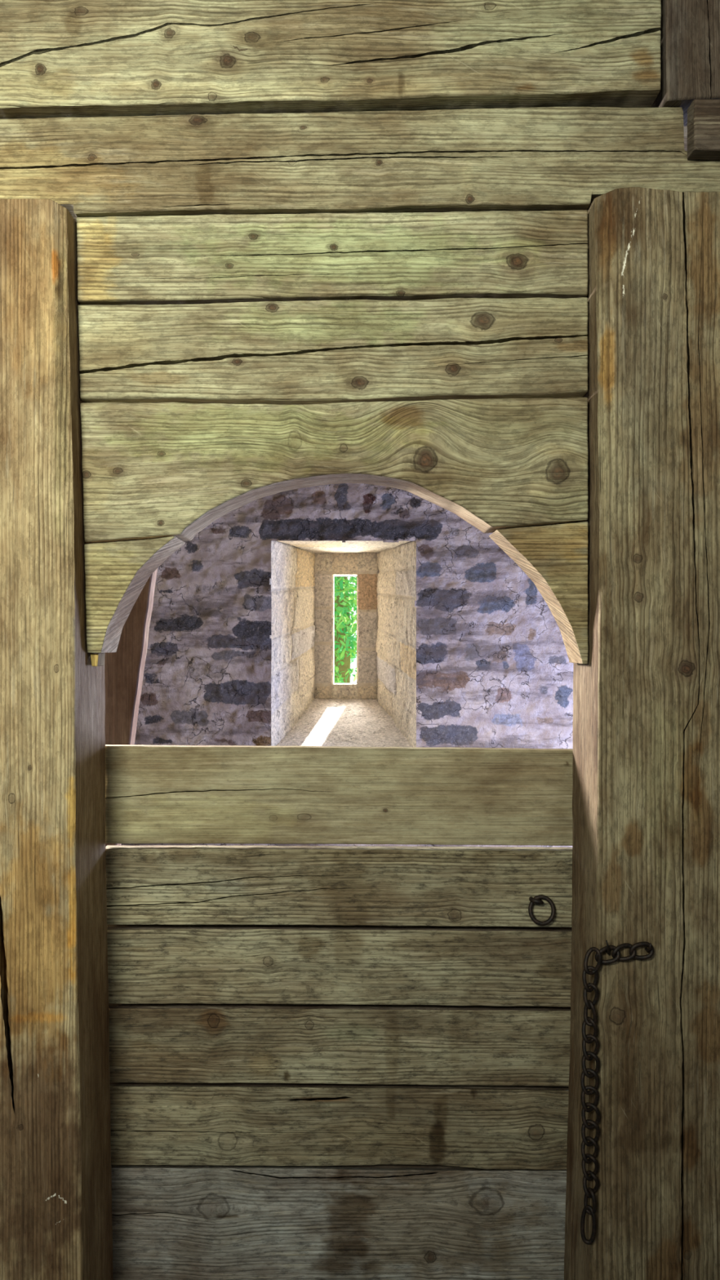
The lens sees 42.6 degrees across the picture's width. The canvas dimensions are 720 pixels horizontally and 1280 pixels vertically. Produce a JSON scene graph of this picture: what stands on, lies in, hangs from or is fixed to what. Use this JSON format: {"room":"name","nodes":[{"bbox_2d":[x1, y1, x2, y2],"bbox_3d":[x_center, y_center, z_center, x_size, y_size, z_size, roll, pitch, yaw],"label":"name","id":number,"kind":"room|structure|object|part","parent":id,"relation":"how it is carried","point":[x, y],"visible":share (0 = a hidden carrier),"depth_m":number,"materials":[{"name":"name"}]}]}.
{"room":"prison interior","nodes":[
{"label":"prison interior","id":0,"kind":"room"},
{"bbox_2d":[120,483,573,847],"bbox_3d":[0.000,0.025,4.891,3.800,2.950,1.019,0,0,0],"label":"wall","id":1,"kind":"structure","parent":0,"point":[494,669],"depth_m":4.40,"materials":[{"name":"grey stone"}]},
{"bbox_2d":[269,540,416,746],"bbox_3d":[-0.076,0.025,4.891,0.893,1.214,0.924,0,0,0],"label":"window","id":2,"kind":"structure","parent":1,"relation":"in","point":[308,708],"depth_m":4.89,"materials":[{"name":"beige stone"}]},
{"bbox_3d":[-0.077,0.481,4.826,0.711,0.303,0.794,0,0,0],"label":"sill","id":3,"kind":"part","parent":2,"relation":"part of","materials":[{"name":"beige stone"}]},
{"bbox_3d":[-0.084,0.292,5.269,0.143,0.085,0.148,0,0,0],"label":"sill stone","id":4,"kind":"part","parent":2,"relation":"part of","materials":[{"name":"beige stone"}]},
{"bbox_2d":[684,125,687,151],"bbox_3d":[0.000,-1.500,1.925,3.900,0.100,6.550,0,0,0],"label":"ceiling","id":5,"kind":"structure","parent":0,"point":[685,126],"depth_m":2.67,"materials":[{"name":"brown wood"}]},
{"bbox_3d":[0.000,1.530,0.365,3.800,0.060,3.330,0,0,0],"label":"floor","id":6,"kind":"structure","parent":0,"visible":0},
{"bbox_2d":[0,198,112,1279],"bbox_3d":[-0.672,0.291,1.875,0.286,2.275,0.216,0,0,0],"label":"timber post","id":7,"kind":"object","parent":6,"relation":"on","point":[55,1179],"visible":0.91,"depth_m":1.77,"materials":[{"name":"brown wood"}]},
{"bbox_2d":[89,653,105,666],"bbox_3d":[-0.534,0.040,1.880,0.017,0.026,0.050,0,0,0],"label":"wedge","id":8,"kind":"object","parent":7,"relation":"attached to","point":[96,659],"visible":1,"depth_m":1.86,"materials":[{"name":"wood"}]},
{"bbox_2d":[84,536,185,653],"bbox_3d":[-0.459,-0.091,1.896,0.181,0.234,0.120,0,0,0],"label":"plank","id":9,"kind":"object","parent":7,"relation":"attached to","point":[117,573],"visible":1,"depth_m":1.84,"materials":[{"name":"brown wood"}]},
{"bbox_2d":[80,397,588,543],"bbox_3d":[-0.051,-0.339,1.893,1.013,0.290,0.123,0,0,0],"label":"plank","id":10,"kind":"object","parent":9,"relation":"on","point":[150,470],"visible":0.98,"depth_m":1.84,"materials":[{"name":"brown wood"}]},
{"bbox_2d":[77,297,588,404],"bbox_3d":[-0.054,-0.580,1.896,1.019,0.207,0.122,0,0,0],"label":"plank","id":11,"kind":"object","parent":10,"relation":"on","point":[297,352],"visible":0.89,"depth_m":1.84,"materials":[{"name":"brown wood"}]},
{"bbox_2d":[75,209,588,305],"bbox_3d":[-0.055,-0.764,1.891,1.020,0.184,0.123,0,0,0],"label":"plank","id":12,"kind":"object","parent":11,"relation":"on","point":[203,259],"visible":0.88,"depth_m":1.83,"materials":[{"name":"brown wood"}]},
{"bbox_2d":[105,744,573,1279],"bbox_3d":[-0.045,0.854,1.996,1.036,1.253,0.074,0,0,0],"label":"gate","id":13,"kind":"object","parent":7,"relation":"attached to","point":[326,1062],"visible":0.94,"depth_m":1.99,"materials":[{"name":"brown wood"}]},
{"bbox_2d":[564,186,719,1279],"bbox_3d":[0.628,0.280,1.875,0.383,2.298,0.216,0,0,0],"label":"timber post","id":14,"kind":"object","parent":6,"relation":"on","point":[646,760],"visible":0.95,"depth_m":1.77,"materials":[{"name":"brown wood"}]},
{"bbox_2d":[0,106,719,222],"bbox_3d":[-0.022,-0.947,1.885,1.699,0.212,0.133,0,0,0],"label":"hewn timber","id":15,"kind":"object","parent":14,"relation":"on","point":[540,158],"visible":0.75,"depth_m":1.82,"materials":[{"name":"brown wood"}]},
{"bbox_2d":[0,0,661,119],"bbox_3d":[-0.135,-1.182,1.873,1.441,0.304,0.174,0,0,0],"label":"hewn timber","id":16,"kind":"object","parent":15,"relation":"on","point":[59,58],"visible":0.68,"depth_m":1.79,"materials":[{"name":"brown wood"}]},
{"bbox_2d":[651,0,719,125],"bbox_3d":[0.681,-1.197,1.849,0.172,0.290,0.101,0,0,0],"label":"timber post","id":17,"kind":"object","parent":15,"relation":"on","point":[690,43],"visible":0.63,"depth_m":1.80,"materials":[{"name":"brown wood"}]},
{"bbox_2d":[687,98,719,160],"bbox_3d":[0.725,-0.992,1.797,0.164,0.105,0.042,0,0,0],"label":"hewn timber","id":18,"kind":"object","parent":15,"relation":"attached to","point":[703,114],"visible":1,"depth_m":1.78,"materials":[{"name":"brown wood"}]},
{"bbox_2d":[488,521,588,663],"bbox_3d":[0.364,-0.094,1.896,0.183,0.284,0.119,0,0,0],"label":"plank","id":19,"kind":"object","parent":14,"relation":"attached to","point":[554,557],"visible":1,"depth_m":1.84,"materials":[{"name":"brown wood"}]},
{"bbox_2d":[605,940,609,955],"bbox_3d":[0.471,0.582,1.769,0.010,0.033,0.062,0,0,8],"label":"nail","id":20,"kind":"object","parent":14,"relation":"attached to","point":[607,951],"visible":0.72,"depth_m":1.74,"materials":[{"name":"metal"}]},
{"bbox_2d":[644,942,651,952],"bbox_3d":[0.547,0.583,1.769,0.006,0.023,0.062,0,0,0],"label":"nail","id":21,"kind":"object","parent":14,"relation":"attached to","point":[649,948],"visible":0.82,"depth_m":1.75,"materials":[{"name":"metal"}]},
{"bbox_2d":[580,941,653,1244],"bbox_3d":[0.489,0.861,1.758,0.138,0.576,0.026,0,0,0],"label":"chain","id":22,"kind":"object","parent":21,"relation":"hanging from","point":[588,1004],"visible":1,"depth_m":1.75,"materials":[{"name":"metal"}]},
{"bbox_3d":[0.000,1.530,3.265,3.800,0.060,2.470,0,0,0],"label":"floor","id":23,"kind":"structure","parent":0,"visible":0},
{"bbox_2d":[104,568,157,846],"bbox_3d":[-0.789,0.626,2.649,0.476,2.181,0.062,0,0,0],"label":"leaning board","id":24,"kind":"object","parent":23,"relation":"on","point":[124,668],"visible":0.1,"depth_m":2.62,"materials":[{"name":"brown wood"}]},
{"label":"outside","id":25,"kind":"structure","parent":0,"visible":0},
{"bbox_3d":[0.000,1.800,15.710,24.000,0.200,20.580,0,0,0],"label":"ground","id":26,"kind":"structure","parent":25,"visible":0},
{"bbox_2d":[333,576,356,683],"bbox_3d":[-0.074,-0.020,8.599,3.865,3.844,1.502,0,0,0],"label":"tree","id":27,"kind":"object","parent":26,"relation":"on","point":[344,655],"visible":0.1,"depth_m":8.23,"materials":[{"name":"green plant"}]}
]}

